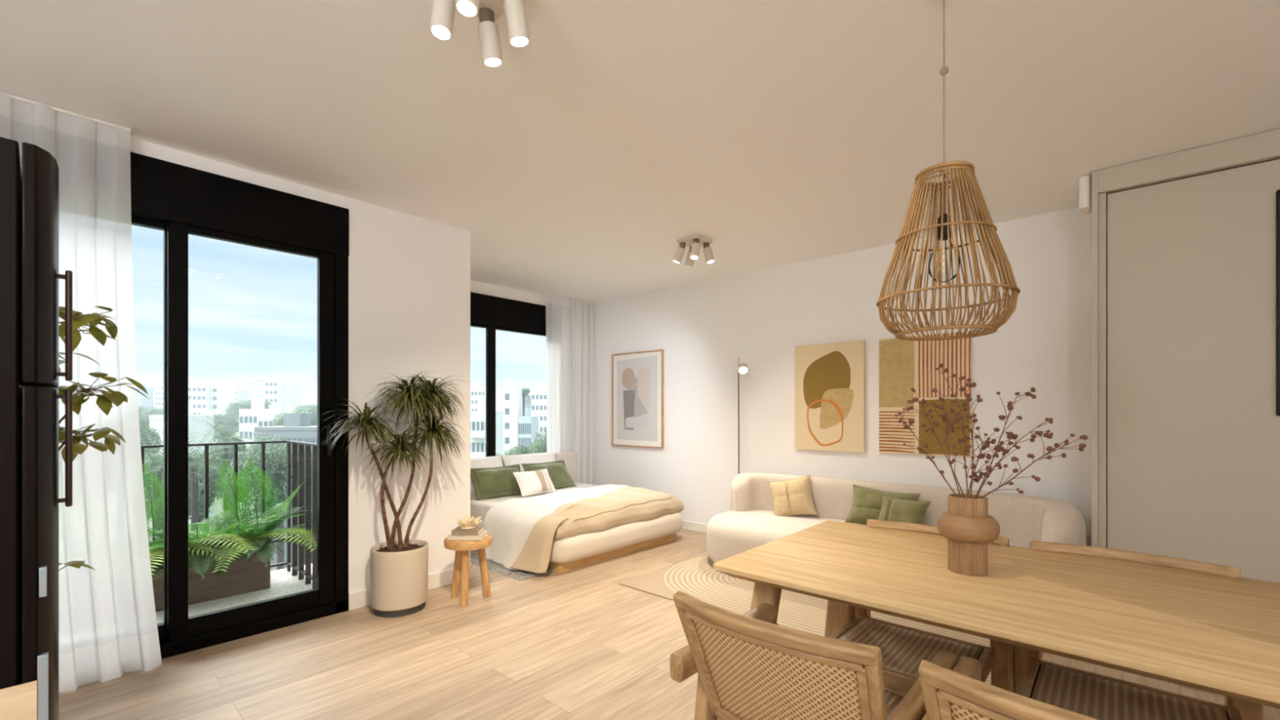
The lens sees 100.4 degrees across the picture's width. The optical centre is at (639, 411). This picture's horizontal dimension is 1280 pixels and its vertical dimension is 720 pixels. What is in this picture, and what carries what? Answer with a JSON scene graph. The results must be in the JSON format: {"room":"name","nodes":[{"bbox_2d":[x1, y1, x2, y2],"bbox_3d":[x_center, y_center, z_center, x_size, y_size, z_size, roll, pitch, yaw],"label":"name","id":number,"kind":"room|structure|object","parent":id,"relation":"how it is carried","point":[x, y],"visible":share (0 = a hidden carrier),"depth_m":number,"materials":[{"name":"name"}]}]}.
{"room":"studio apartment","nodes":[
{"label":"studio apartment","id":0,"kind":"room"},
{"bbox_2d":[155,563,312,623],"bbox_3d":[-3.320,1.365,2.991,1.150,0.170,3.220,0,0,42],"label":"floor","id":1,"kind":"structure","parent":0,"point":[282,582],"depth_m":3.72,"materials":[{"name":"concrete"}]},
{"bbox_2d":[151,546,272,611],"bbox_3d":[-3.471,1.136,3.206,0.338,0.288,2.058,0,0,42],"label":"planter","id":2,"kind":"object","parent":1,"relation":"on","point":[242,576],"visible":0.1,"depth_m":3.65,"materials":[{"name":"brown wood"}]},
{"bbox_2d":[149,542,225,563],"bbox_3d":[-3.060,0.943,3.148,0.639,0.185,0.833,0,0,12],"label":"fern","id":3,"kind":"object","parent":2,"relation":"in","point":[193,549],"visible":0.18,"depth_m":3.42,"materials":[{"name":"green plant"}]},
{"bbox_2d":[142,463,253,576],"bbox_3d":[-3.231,0.734,3.459,0.915,0.793,0.775,0,0,4],"label":"fern","id":4,"kind":"object","parent":2,"relation":"in","point":[152,541],"visible":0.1,"depth_m":3.47,"materials":[{"name":"green plant"}]},
{"bbox_2d":[147,509,264,580],"bbox_3d":[-3.011,0.900,3.627,0.859,0.402,0.878,0,0,15],"label":"fern","id":5,"kind":"object","parent":2,"relation":"in","point":[206,523],"visible":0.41,"depth_m":3.54,"materials":[{"name":"green plant"}]},
{"bbox_2d":[149,529,262,578],"bbox_3d":[-2.837,0.923,3.425,0.741,0.223,1.003,0,0,11],"label":"fern","id":6,"kind":"object","parent":2,"relation":"in","point":[232,538],"visible":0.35,"depth_m":3.41,"materials":[{"name":"green plant"}]},
{"bbox_2d":[147,458,305,573],"bbox_3d":[-2.910,0.734,3.752,0.800,0.814,0.952,0,0,36],"label":"fern","id":7,"kind":"object","parent":2,"relation":"in","point":[230,531],"visible":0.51,"depth_m":3.77,"materials":[{"name":"green plant"}]},
{"bbox_2d":[188,527,317,573],"bbox_3d":[-2.653,0.938,3.687,0.895,0.195,0.651,0,0,-19],"label":"fern","id":8,"kind":"object","parent":2,"relation":"in","point":[295,528],"visible":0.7,"depth_m":3.63,"materials":[{"name":"green plant"}]},
{"bbox_2d":[196,457,312,580],"bbox_3d":[-2.781,0.730,3.876,0.885,0.794,0.746,0,0,34],"label":"fern","id":9,"kind":"object","parent":2,"relation":"in","point":[272,526],"visible":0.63,"depth_m":3.85,"materials":[{"name":"green plant"}]},
{"bbox_2d":[140,440,317,589],"bbox_3d":[-3.365,0.757,2.897,1.050,1.046,2.820,0,0,42],"label":"balcony railing","id":10,"kind":"object","parent":1,"relation":"on","point":[294,564],"visible":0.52,"depth_m":4.01,"materials":[{"name":"black metal"}]},
{"bbox_2d":[130,137,470,593],"bbox_3d":[-3.016,0.015,2.245,0.300,2.710,4.914,0,0,42],"label":"wall","id":11,"kind":"structure","parent":0,"point":[409,275],"depth_m":3.58,"materials":[{"name":"white paint"}]},
{"bbox_2d":[130,151,349,658],"bbox_3d":[-2.422,-0.007,2.787,0.180,2.515,1.624,0,0,42],"label":"door","id":12,"kind":"structure","parent":11,"relation":"in","point":[180,201],"depth_m":2.91,"materials":[{"name":"black metal"}]},
{"bbox_2d":[348,563,472,610],"bbox_3d":[-2.039,1.195,4.110,1.363,0.110,0.858,0,0,42],"label":"baseboard","id":13,"kind":"structure","parent":11,"relation":"attached to","point":[361,598],"depth_m":3.73,"materials":[{"name":"white paint"}]},
{"bbox_2d":[470,280,573,451],"bbox_3d":[-1.418,0.015,5.936,0.150,2.710,2.716,0,0,42],"label":"wall","id":14,"kind":"structure","parent":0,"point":[475,286],"depth_m":5.81,"materials":[{"name":"white paint"}]},
{"bbox_2d":[470,292,546,457],"bbox_3d":[-1.597,-0.195,5.705,0.132,2.050,1.700,0,0,42],"label":"window","id":15,"kind":"structure","parent":14,"relation":"attached to","point":[491,313],"depth_m":5.68,"materials":[{"name":"black metal"}]},
{"bbox_2d":[0,0,1279,302],"bbox_3d":[-0.453,-1.515,1.770,7.450,0.350,7.630,0,0,42],"label":"ceiling","id":16,"kind":"structure","parent":0,"point":[774,133],"depth_m":2.28,"materials":[{"name":"white paint"}]},
{"bbox_2d":[0,91,162,693],"bbox_3d":[-2.726,-0.049,2.178,0.056,2.581,1.162,0,0,42],"label":"curtain","id":17,"kind":"object","parent":16,"relation":"hanging from","point":[108,626],"visible":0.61,"depth_m":2.45,"materials":[{"name":"white fabric"}]},
{"bbox_2d":[430,0,529,66],"bbox_3d":[-0.497,-1.249,1.661,0.230,0.181,0.249,0,0,42],"label":"ceiling spotlight","id":18,"kind":"object","parent":16,"relation":"attached to","point":[442,23],"visible":1,"depth_m":1.65,"materials":[{"name":"white metal"}]},
{"bbox_2d":[542,293,573,453],"bbox_3d":[-0.942,-0.054,6.198,0.040,2.569,0.450,0,0,42],"label":"curtain","id":19,"kind":"object","parent":16,"relation":"hanging from","point":[559,348],"visible":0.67,"depth_m":6.21,"materials":[{"name":"white fabric"}]},
{"bbox_2d":[569,297,594,484],"bbox_3d":[-0.696,-0.054,6.428,0.071,2.569,0.380,0,0,42],"label":"curtain","id":20,"kind":"object","parent":16,"relation":"hanging from","point":[582,310],"visible":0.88,"depth_m":6.45,"materials":[{"name":"white fabric"}]},
{"bbox_2d":[672,234,714,266],"bbox_3d":[0.414,-1.249,4.176,0.279,0.181,0.253,0,0,42],"label":"ceiling spotlight","id":21,"kind":"object","parent":16,"relation":"attached to","point":[694,242],"visible":1,"depth_m":4.14,"materials":[{"name":"beige metal"}]},
{"bbox_2d":[875,0,1020,340],"bbox_3d":[0.963,-0.790,1.689,0.394,1.098,0.394,0,0,-40],"label":"pendant lamp","id":22,"kind":"object","parent":16,"relation":"hanging from","point":[967,184],"visible":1,"depth_m":1.62,"materials":[{"name":"wicker"}]},
{"bbox_2d":[937,213,951,240],"bbox_3d":[0.963,-0.584,1.689,0.040,0.077,0.040,0,0,42],"label":"socket","id":23,"kind":"object","parent":22,"relation":"attached to","point":[944,228],"depth_m":1.67,"materials":[{"name":"black metal"}]},
{"bbox_2d":[1079,175,1091,215],"bbox_3d":[2.576,-1.246,3.086,0.053,0.183,0.165,0,0,42],"label":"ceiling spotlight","id":24,"kind":"structure","parent":16,"relation":"attached to","point":[1085,182],"depth_m":3.03,"materials":[{"name":"white paint"}]},
{"bbox_2d":[58,528,1279,719],"bbox_3d":[-0.449,1.310,1.699,6.950,0.120,7.130,0,0,42],"label":"floor","id":25,"kind":"structure","parent":0,"point":[580,643],"depth_m":2.61,"materials":[{"name":"brown wood"}]},
{"bbox_2d":[0,137,72,719],"bbox_3d":[-1.581,0.365,0.986,0.657,1.730,0.717,0,0,42],"label":"fridge","id":26,"kind":"object","parent":25,"relation":"on","point":[29,276],"visible":1,"depth_m":1.00,"materials":[{"name":"black metal"}]},
{"bbox_2d":[57,306,148,570],"bbox_3d":[-2.248,0.421,1.988,0.625,1.657,0.280,0,0,-37],"label":"leafy plant","id":27,"kind":"object","parent":25,"relation":"on","point":[104,402],"visible":0.51,"depth_m":2.05,"materials":[{"name":"green plant"}]},
{"bbox_2d":[323,370,468,617],"bbox_3d":[-1.477,0.489,3.340,0.489,1.522,0.902,0,0,42],"label":"potted plant","id":28,"kind":"object","parent":25,"relation":"on","point":[398,568],"visible":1,"depth_m":3.31,"materials":[{"name":"green plant"}]},
{"bbox_2d":[444,533,492,606],"bbox_3d":[-1.139,1.046,3.555,0.306,0.415,0.306,0,0,42],"label":"stool","id":29,"kind":"object","parent":25,"relation":"on","point":[462,548],"visible":0.84,"depth_m":3.47,"materials":[{"name":"brown wood"}]},
{"bbox_2d":[447,530,488,540],"bbox_3d":[-1.141,0.824,3.539,0.215,0.028,0.170,0,0,2],"label":"book","id":30,"kind":"object","parent":29,"relation":"on","point":[482,535],"visible":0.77,"depth_m":3.46,"materials":[{"name":"beige paper"}]},
{"bbox_2d":[451,526,484,535],"bbox_3d":[-1.141,0.793,3.539,0.175,0.032,0.125,0,0,2],"label":"book","id":31,"kind":"object","parent":30,"relation":"on","point":[458,531],"visible":0.97,"depth_m":3.48,"materials":[{"name":"brown paper"}]},
{"bbox_2d":[457,515,481,529],"bbox_3d":[-1.136,0.739,3.546,0.157,0.076,0.158,0,0,-19],"label":"coral","id":32,"kind":"object","parent":31,"relation":"on","point":[469,523],"visible":1,"depth_m":3.52,"materials":[{"name":"beige"}]},
{"bbox_2d":[470,534,678,580],"bbox_3d":[-0.843,1.238,5.162,1.616,0.023,1.916,0,0,42],"label":"shag rug","id":33,"kind":"object","parent":25,"relation":"on","point":[519,575],"visible":0.07,"depth_m":4.13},
{"bbox_2d":[470,451,682,573],"bbox_3d":[-0.740,0.863,5.191,1.815,0.775,1.740,0,0,42],"label":"bed","id":34,"kind":"object","parent":33,"relation":"on","point":[569,553],"visible":0.39,"depth_m":4.61,"materials":[{"name":"beige fabric"}]},
{"bbox_2d":[470,455,502,497],"bbox_3d":[-1.618,0.645,5.253,0.695,0.366,0.250,0,0,-44],"label":"pillow","id":35,"kind":"object","parent":34,"relation":"on","point":[490,461],"visible":0.29,"depth_m":5.31,"materials":[{"name":"white fabric"}]},
{"bbox_2d":[470,463,521,500],"bbox_3d":[-1.357,0.677,5.158,0.207,0.282,0.580,0,0,44],"label":"cushion","id":36,"kind":"object","parent":34,"relation":"on","point":[489,482],"visible":0.79,"depth_m":5.06,"materials":[{"name":"fabric"}]},
{"bbox_2d":[502,451,555,471],"bbox_3d":[-1.151,0.645,5.774,0.695,0.366,0.250,0,0,-44],"label":"pillow","id":37,"kind":"object","parent":34,"relation":"on","point":[510,460],"visible":0.28,"depth_m":5.71,"materials":[{"name":"white fabric"}]},
{"bbox_2d":[512,468,556,497],"bbox_3d":[-1.030,0.697,5.240,0.180,0.222,0.424,0,0,40],"label":"cushion","id":38,"kind":"object","parent":34,"relation":"on","point":[535,482],"visible":1,"depth_m":5.17,"materials":[{"name":"white fabric"}]},
{"bbox_2d":[520,459,576,488],"bbox_3d":[-0.955,0.677,5.636,0.207,0.282,0.602,0,0,38],"label":"cushion","id":39,"kind":"object","parent":34,"relation":"on","point":[558,473],"visible":0.64,"depth_m":5.64,"materials":[{"name":"fabric"}]},
{"bbox_2d":[476,484,629,570],"bbox_3d":[-0.547,0.993,4.893,0.847,0.473,1.772,0,0,42],"label":"duvet","id":40,"kind":"object","parent":34,"relation":"on","point":[509,523],"visible":0.71,"depth_m":4.42,"materials":[{"name":"white fabric"}]},
{"bbox_2d":[510,486,684,573],"bbox_3d":[-0.336,0.974,4.695,0.542,0.465,1.757,0,0,42],"label":"bedspread","id":41,"kind":"object","parent":34,"relation":"on","point":[624,505],"visible":0.99,"depth_m":4.32,"materials":[{"name":"beige fabric"}]},
{"bbox_2d":[737,357,748,474],"bbox_3d":[0.952,0.370,5.056,0.140,1.760,0.248,0,0,5],"label":"floor lamp","id":42,"kind":"object","parent":25,"relation":"on","point":[743,368],"visible":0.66,"depth_m":5.09,"materials":[{"name":"black metal"}]},
{"bbox_2d":[670,591,958,719],"bbox_3d":[0.466,0.861,1.432,0.584,0.779,0.655,0,0,42],"label":"dining chair","id":43,"kind":"object","parent":25,"relation":"on","point":[748,666],"visible":0.92,"depth_m":1.23,"materials":[{"name":"brown wood"}]},
{"bbox_2d":[617,552,1042,684],"bbox_3d":[1.226,1.245,3.605,2.400,0.008,1.475,0,0,42],"label":"rug","id":44,"kind":"object","parent":25,"relation":"on","point":[695,576],"visible":0.24,"depth_m":3.59,"materials":[{"name":"beige carpet"}]},
{"bbox_2d":[706,472,1086,563],"bbox_3d":[1.623,0.899,3.874,2.491,0.677,1.035,0,0,42],"label":"sofa","id":45,"kind":"object","parent":44,"relation":"on","point":[750,523],"visible":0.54,"depth_m":4.02,"materials":[{"name":"fabric"}]},
{"bbox_2d":[768,474,817,515],"bbox_3d":[1.279,0.727,4.491,0.416,0.390,0.182,0,0,22],"label":"cushion","id":46,"kind":"object","parent":45,"relation":"on","point":[793,497],"visible":0.97,"depth_m":4.45,"materials":[{"name":"beige fabric"}]},
{"bbox_2d":[844,484,920,524],"bbox_3d":[1.826,0.737,4.035,0.174,0.307,0.509,0,0,-42],"label":"cushion","id":47,"kind":"object","parent":45,"relation":"on","point":[867,503],"visible":0.57,"depth_m":4.06,"materials":[{"name":"green fabric"}]},
{"bbox_2d":[877,494,931,524],"bbox_3d":[1.868,0.752,3.818,0.163,0.258,0.365,0,0,-34],"label":"cushion","id":48,"kind":"object","parent":45,"relation":"on","point":[894,509],"visible":0.66,"depth_m":3.77,"materials":[{"name":"green fabric"}]},
{"bbox_2d":[828,519,1016,693],"bbox_3d":[0.998,0.860,1.950,0.570,0.780,0.666,0,0,42],"label":"dining chair","id":49,"kind":"object","parent":25,"relation":"on","point":[903,647],"visible":0.16,"depth_m":1.90,"materials":[{"name":"brown wood"}]},
{"bbox_2d":[713,520,1279,708],"bbox_3d":[1.226,0.875,1.493,1.961,0.750,0.950,0,0,42],"label":"dining table","id":50,"kind":"object","parent":25,"relation":"on","point":[1214,633],"visible":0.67,"depth_m":1.42,"materials":[{"name":"brown wood"}]},
{"bbox_2d":[937,493,999,575],"bbox_3d":[1.024,0.383,1.667,0.168,0.234,0.168,0,0,42],"label":"vase","id":51,"kind":"object","parent":50,"relation":"on","point":[967,526],"visible":0.97,"depth_m":1.62,"materials":[{"name":"brown wood"}]},
{"bbox_2d":[894,400,957,497],"bbox_3d":[0.943,0.158,1.740,0.203,0.394,0.094,0,0,29],"label":"branch","id":52,"kind":"object","parent":51,"relation":"in","point":[911,421],"visible":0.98,"depth_m":1.76,"materials":[{"name":"brown plant"}]},
{"bbox_2d":[906,387,964,497],"bbox_3d":[0.985,0.137,1.762,0.088,0.436,0.203,0,0,-28],"label":"branch","id":53,"kind":"object","parent":51,"relation":"in","point":[915,399],"visible":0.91,"depth_m":1.79,"materials":[{"name":"brown plant"}]},
{"bbox_2d":[930,363,974,497],"bbox_3d":[0.996,0.100,1.696,0.131,0.510,0.077,0,0,42],"label":"branch","id":54,"kind":"object","parent":51,"relation":"in","point":[946,370],"visible":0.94,"depth_m":1.70,"materials":[{"name":"brown plant"}]},
{"bbox_2d":[935,396,973,497],"bbox_3d":[0.981,0.155,1.689,0.090,0.401,0.101,0,0,-1],"label":"branch","id":55,"kind":"object","parent":51,"relation":"in","point":[945,414],"visible":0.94,"depth_m":1.68,"materials":[{"name":"brown plant"}]},
{"bbox_2d":[950,377,990,498],"bbox_3d":[1.045,0.124,1.684,0.068,0.462,0.120,0,0,-3],"label":"branch","id":56,"kind":"object","parent":51,"relation":"in","point":[967,396],"visible":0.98,"depth_m":1.67,"materials":[{"name":"brown plant"}]},
{"bbox_2d":[961,425,1013,497],"bbox_3d":[1.093,0.200,1.680,0.140,0.311,0.087,0,0,31],"label":"branch","id":57,"kind":"object","parent":51,"relation":"in","point":[996,429],"visible":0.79,"depth_m":1.68,"materials":[{"name":"brown plant"}]},
{"bbox_2d":[974,386,1036,498],"bbox_3d":[1.107,0.142,1.631,0.168,0.426,0.081,0,0,35],"label":"branch","id":58,"kind":"object","parent":51,"relation":"in","point":[1010,407],"visible":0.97,"depth_m":1.62,"materials":[{"name":"brown plant"}]},
{"bbox_2d":[975,417,1053,498],"bbox_3d":[1.140,0.187,1.643,0.213,0.336,0.082,0,0,31],"label":"branch","id":59,"kind":"object","parent":51,"relation":"in","point":[1046,434],"visible":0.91,"depth_m":1.62,"materials":[{"name":"brown plant"}]},
{"bbox_2d":[979,431,1088,498],"bbox_3d":[1.127,0.206,1.560,0.281,0.300,0.071,0,0,42],"label":"branch","id":60,"kind":"object","parent":51,"relation":"in","point":[1082,446],"visible":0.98,"depth_m":1.52,"materials":[{"name":"brown plant"}]},
{"bbox_2d":[918,656,1099,719],"bbox_3d":[0.902,0.861,1.041,0.584,0.779,0.655,0,0,42],"label":"dining chair","id":61,"kind":"object","parent":25,"relation":"on","point":[960,693],"visible":1,"depth_m":0.94,"materials":[{"name":"brown wood"}]},
{"bbox_2d":[1015,540,1263,719],"bbox_3d":[1.426,0.860,1.566,0.570,0.780,0.666,0,0,42],"label":"dining chair","id":62,"kind":"object","parent":25,"relation":"on","point":[1095,695],"visible":0.25,"depth_m":1.59,"materials":[{"name":"wood"}]},
{"bbox_2d":[1091,128,1279,582],"bbox_3d":[3.511,-0.044,2.511,2.098,2.588,0.627,0,0,42],"label":"wardrobe","id":63,"kind":"object","parent":25,"relation":"on","point":[1185,273],"visible":0.75,"depth_m":2.75,"materials":[{"name":"beige paint"}]},
{"bbox_2d":[593,201,1106,546],"bbox_3d":[2.106,0.015,4.398,7.150,2.710,0.300,0,0,42],"label":"wall","id":64,"kind":"structure","parent":0,"point":[758,317],"depth_m":4.62,"materials":[{"name":"white paint"}]},
{"bbox_2d":[612,349,663,448],"bbox_3d":[-0.036,-0.134,6.097,0.778,1.083,0.030,0,0,42],"label":"framed print","id":65,"kind":"object","parent":64,"relation":"attached to","point":[637,377],"visible":1,"depth_m":6.07,"materials":[{"name":"beige paper"}]},
{"bbox_2d":[681,520,707,533],"bbox_3d":[1.138,1.205,5.056,4.830,0.090,0.013,0,0,42],"label":"baseboard","id":66,"kind":"structure","parent":64,"relation":"attached to","point":[700,527],"depth_m":5.55,"materials":[{"name":"white paint"}]},
{"bbox_2d":[794,340,865,453],"bbox_3d":[1.626,-0.121,4.604,0.610,0.928,0.032,0,0,42],"label":"print","id":67,"kind":"object","parent":64,"relation":"attached to","point":[829,379],"visible":1,"depth_m":4.58,"materials":[{"name":"beige paper"}]},
{"bbox_2d":[879,331,971,457],"bbox_3d":[2.183,-0.123,4.112,0.644,0.923,0.020,0,0,42],"label":"print","id":68,"kind":"object","parent":64,"relation":"attached to","point":[904,365],"visible":0.81,"depth_m":4.11,"materials":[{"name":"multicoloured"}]},
{"label":"outside","id":69,"kind":"structure","parent":0,"visible":0},
{"bbox_2d":[146,493,291,571],"bbox_3d":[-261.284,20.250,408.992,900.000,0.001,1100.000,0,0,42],"label":"ground","id":70,"kind":"structure","parent":69,"point":[274,568],"depth_m":104.37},
{"bbox_2d":[137,383,153,408],"bbox_3d":[-283.486,2.275,303.970,5.400,35.949,8.060,0,0,0],"label":"building","id":71,"kind":"structure","parent":70,"relation":"on","point":[144,401],"depth_m":303.47,"materials":[{"name":"grey concrete"}]},
{"bbox_2d":[139,424,163,456],"bbox_3d":[-47.111,10.726,49.959,3.779,19.054,3.598,0,0,-2],"label":"tree","id":72,"kind":"object","parent":70,"relation":"on","point":[142,430],"visible":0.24,"depth_m":50.27,"materials":[{"name":"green plant"}]},
{"bbox_2d":[141,405,163,424],"bbox_3d":[-125.015,9.444,139.705,7.931,21.618,8.490,0,0,-10],"label":"tree","id":73,"kind":"object","parent":70,"relation":"on","point":[152,411],"visible":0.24,"depth_m":136.65,"materials":[{"name":"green plant"}]},
{"bbox_2d":[155,384,163,408],"bbox_3d":[-276.661,1.585,313.970,10.230,37.329,8.060,0,0,0],"label":"building","id":74,"kind":"structure","parent":70,"relation":"on","point":[158,388],"depth_m":309.99,"materials":[{"name":"white concrete"}]},
{"bbox_2d":[144,450,191,529],"bbox_3d":[-30.680,11.453,34.084,3.402,17.602,3.154,0,0,28],"label":"tree","id":75,"kind":"object","parent":70,"relation":"on","point":[145,456],"visible":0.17,"depth_m":33.64,"materials":[{"name":"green plant"}]},
{"bbox_2d":[149,400,213,541],"bbox_3d":[-53.952,9.475,62.970,2.430,21.550,6.060,0,0,0],"label":"building","id":76,"kind":"structure","parent":70,"relation":"on","point":[157,421],"depth_m":63.39,"materials":[{"name":"white concrete"}]},
{"bbox_2d":[140,426,223,542],"bbox_3d":[-23.547,10.398,25.918,5.061,19.706,5.108,0,0,13],"label":"palm tree","id":77,"kind":"object","parent":70,"relation":"on","point":[157,473],"visible":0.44,"depth_m":25.84,"materials":[{"name":"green plant"}]},
{"bbox_2d":[142,425,253,533],"bbox_3d":[-23.202,10.302,27.937,4.937,19.898,5.061,0,0,-3],"label":"palm tree","id":78,"kind":"object","parent":70,"relation":"on","point":[194,498],"visible":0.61,"depth_m":27.83,"materials":[{"name":"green plant"}]},
{"bbox_2d":[188,378,214,414],"bbox_3d":[-157.882,4.323,193.970,6.840,31.854,8.060,0,0,0],"label":"building","id":79,"kind":"structure","parent":70,"relation":"on","point":[200,393],"depth_m":190.00,"materials":[{"name":"white concrete"}]},
{"bbox_2d":[188,448,233,532],"bbox_3d":[-29.661,11.425,35.803,3.876,17.657,3.419,0,0,17],"label":"tree","id":80,"kind":"object","parent":70,"relation":"on","point":[212,495],"visible":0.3,"depth_m":35.65,"materials":[{"name":"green plant"}]},
{"bbox_2d":[210,379,234,416],"bbox_3d":[-154.000,4.417,195.970,3.888,31.666,8.060,0,0,0],"label":"building","id":81,"kind":"structure","parent":70,"relation":"on","point":[221,394],"depth_m":194.03,"materials":[{"name":"beige concrete"}]},
{"bbox_2d":[213,413,239,442],"bbox_3d":[-93.025,10.292,119.591,7.865,19.922,7.039,0,0,22],"label":"tree","id":82,"kind":"object","parent":70,"relation":"on","point":[224,419],"visible":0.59,"depth_m":118.70,"materials":[{"name":"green plant"}]},
{"bbox_2d":[188,408,266,526],"bbox_3d":[-31.028,10.026,39.934,5.127,20.449,5.190,0,0,42],"label":"palm tree","id":83,"kind":"object","parent":70,"relation":"on","point":[225,449],"visible":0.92,"depth_m":39.83,"materials":[{"name":"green plant"}]},
{"bbox_2d":[208,434,249,542],"bbox_3d":[-38.224,11.096,50.174,4.206,18.315,4.769,0,0,-17],"label":"tree","id":84,"kind":"object","parent":70,"relation":"on","point":[231,455],"visible":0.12,"depth_m":48.77,"materials":[{"name":"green plant"}]},
{"bbox_2d":[224,398,256,418],"bbox_3d":[-127.171,8.023,170.177,9.630,24.460,10.309,0,0,38],"label":"tree","id":85,"kind":"object","parent":70,"relation":"on","point":[233,407],"visible":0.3,"depth_m":166.57,"materials":[{"name":"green plant"}]},
{"bbox_2d":[234,385,249,406],"bbox_3d":[-200.840,3.760,263.970,9.360,32.980,8.060,0,0,0],"label":"building","id":86,"kind":"structure","parent":70,"relation":"on","point":[239,393],"depth_m":262.89,"materials":[{"name":"grey concrete"}]},
{"bbox_2d":[237,378,255,399],"bbox_3d":[-288.098,-1.797,393.970,12.284,44.094,8.060,0,0,0],"label":"building","id":87,"kind":"structure","parent":70,"relation":"on","point":[248,384],"depth_m":390.05,"materials":[{"name":"white concrete"}]},
{"bbox_2d":[239,400,269,513],"bbox_3d":[-77.092,9.025,107.970,3.622,22.450,6.060,0,0,0],"label":"building","id":88,"kind":"structure","parent":70,"relation":"on","point":[246,416],"depth_m":105.00,"materials":[{"name":"white concrete"}]},
{"bbox_2d":[221,444,292,528],"bbox_3d":[-23.943,11.210,34.044,4.469,18.088,4.254,0,0,11],"label":"tree","id":89,"kind":"object","parent":70,"relation":"on","point":[273,460],"visible":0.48,"depth_m":32.86,"materials":[{"name":"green plant"}]},
{"bbox_2d":[255,375,272,400],"bbox_3d":[-234.866,-1.122,333.970,6.435,42.744,8.060,0,0,0],"label":"building","id":90,"kind":"structure","parent":70,"relation":"on","point":[260,382],"depth_m":329.98,"materials":[{"name":"beige concrete"}]},
{"bbox_2d":[246,434,292,569],"bbox_3d":[-35.194,11.364,51.868,4.385,17.779,4.730,0,0,18],"label":"tree","id":91,"kind":"object","parent":70,"relation":"on","point":[279,559],"visible":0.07,"depth_m":51.63,"materials":[{"name":"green plant"}]},
{"bbox_2d":[257,404,283,426],"bbox_3d":[-72.965,9.493,106.970,3.042,21.514,6.060,0,0,0],"label":"building","id":92,"kind":"structure","parent":70,"relation":"on","point":[264,420],"depth_m":104.01,"materials":[{"name":"beige concrete"}]},
{"bbox_2d":[264,374,287,413],"bbox_3d":[-138.293,3.175,203.970,4.800,34.149,8.060,0,0,0],"label":"building","id":93,"kind":"structure","parent":70,"relation":"on","point":[273,388],"depth_m":200.00,"materials":[{"name":"white concrete"}]},
{"bbox_2d":[253,413,317,565],"bbox_3d":[-46.198,10.285,72.970,8.820,19.930,6.060,0,0,0],"label":"building","id":94,"kind":"structure","parent":70,"relation":"on","point":[297,427],"depth_m":70.00,"materials":[{"name":"grey concrete"}]},
{"bbox_2d":[282,377,302,413],"bbox_3d":[-135.572,3.544,206.970,4.415,33.412,8.060,0,0,0],"label":"building","id":95,"kind":"structure","parent":70,"relation":"on","point":[292,390],"depth_m":204.79,"materials":[{"name":"beige concrete"}]},
{"bbox_2d":[270,408,317,426],"bbox_3d":[-61.246,9.785,95.107,9.217,20.937,8.611,0,0,-43],"label":"tree","id":96,"kind":"object","parent":70,"relation":"on","point":[313,415],"visible":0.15,"depth_m":93.99,"materials":[{"name":"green plant"}]},
{"bbox_2d":[279,448,312,564],"bbox_3d":[-21.023,11.251,34.126,3.229,18.005,3.661,0,0,-14],"label":"tree","id":97,"kind":"object","parent":70,"relation":"on","point":[284,482],"visible":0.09,"depth_m":32.88,"materials":[{"name":"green plant"}]},
{"bbox_2d":[302,387,315,408],"bbox_3d":[-153.892,4.705,243.970,5.400,31.090,8.060,0,0,0],"label":"building","id":98,"kind":"structure","parent":70,"relation":"on","point":[308,397],"depth_m":243.61,"materials":[{"name":"white concrete"}]},
{"bbox_2d":[304,382,317,405],"bbox_3d":[-235.398,-0.380,383.970,6.840,41.259,8.060,0,0,0],"label":"building","id":99,"kind":"structure","parent":70,"relation":"on","point":[312,387],"depth_m":380.36,"materials":[{"name":"white concrete"}]},
{"bbox_2d":[470,382,485,411],"bbox_3d":[-58.992,5.035,193.970,10.260,30.430,8.060,0,0,0],"label":"building","id":100,"kind":"structure","parent":70,"relation":"on","point":[477,393],"depth_m":190.00,"materials":[{"name":"white concrete"}]},
{"bbox_2d":[470,399,503,457],"bbox_3d":[-22.780,9.250,78.500,3.037,22.000,9.000,0,0,0],"label":"building","id":101,"kind":"structure","parent":70,"relation":"on","point":[477,419],"depth_m":75.01,"materials":[{"name":"white concrete"}]},
{"bbox_2d":[496,378,523,455],"bbox_3d":[-27.735,6.715,113.955,4.290,27.070,8.060,0,0,-5],"label":"building","id":102,"kind":"structure","parent":70,"relation":"on","point":[509,399],"depth_m":110.07,"materials":[{"name":"white concrete"}]},
{"bbox_2d":[507,441,536,454],"bbox_3d":[-9.408,11.449,44.995,3.519,17.610,3.696,0,0,-14],"label":"tree","id":103,"kind":"object","parent":70,"relation":"on","point":[518,450],"visible":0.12,"depth_m":44.08,"materials":[{"name":"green plant"}]},
{"bbox_2d":[518,408,538,453],"bbox_3d":[-23.759,9.767,113.970,2.640,20.965,8.060,0,0,0],"label":"building","id":104,"kind":"structure","parent":70,"relation":"on","point":[528,424],"depth_m":109.99,"materials":[{"name":"grey concrete"}]},
{"bbox_2d":[531,383,546,439],"bbox_3d":[-27.224,6.213,153.970,6.750,28.075,8.060,0,0,0],"label":"building","id":105,"kind":"structure","parent":70,"relation":"on","point":[539,398],"depth_m":150.01,"materials":[{"name":"white concrete"}]},
{"bbox_2d":[532,439,546,453],"bbox_3d":[-6.870,11.109,40.002,2.503,18.290,2.629,0,0,-24],"label":"tree","id":106,"kind":"object","parent":70,"relation":"on","point":[541,445],"visible":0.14,"depth_m":39.12,"materials":[{"name":"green plant"}]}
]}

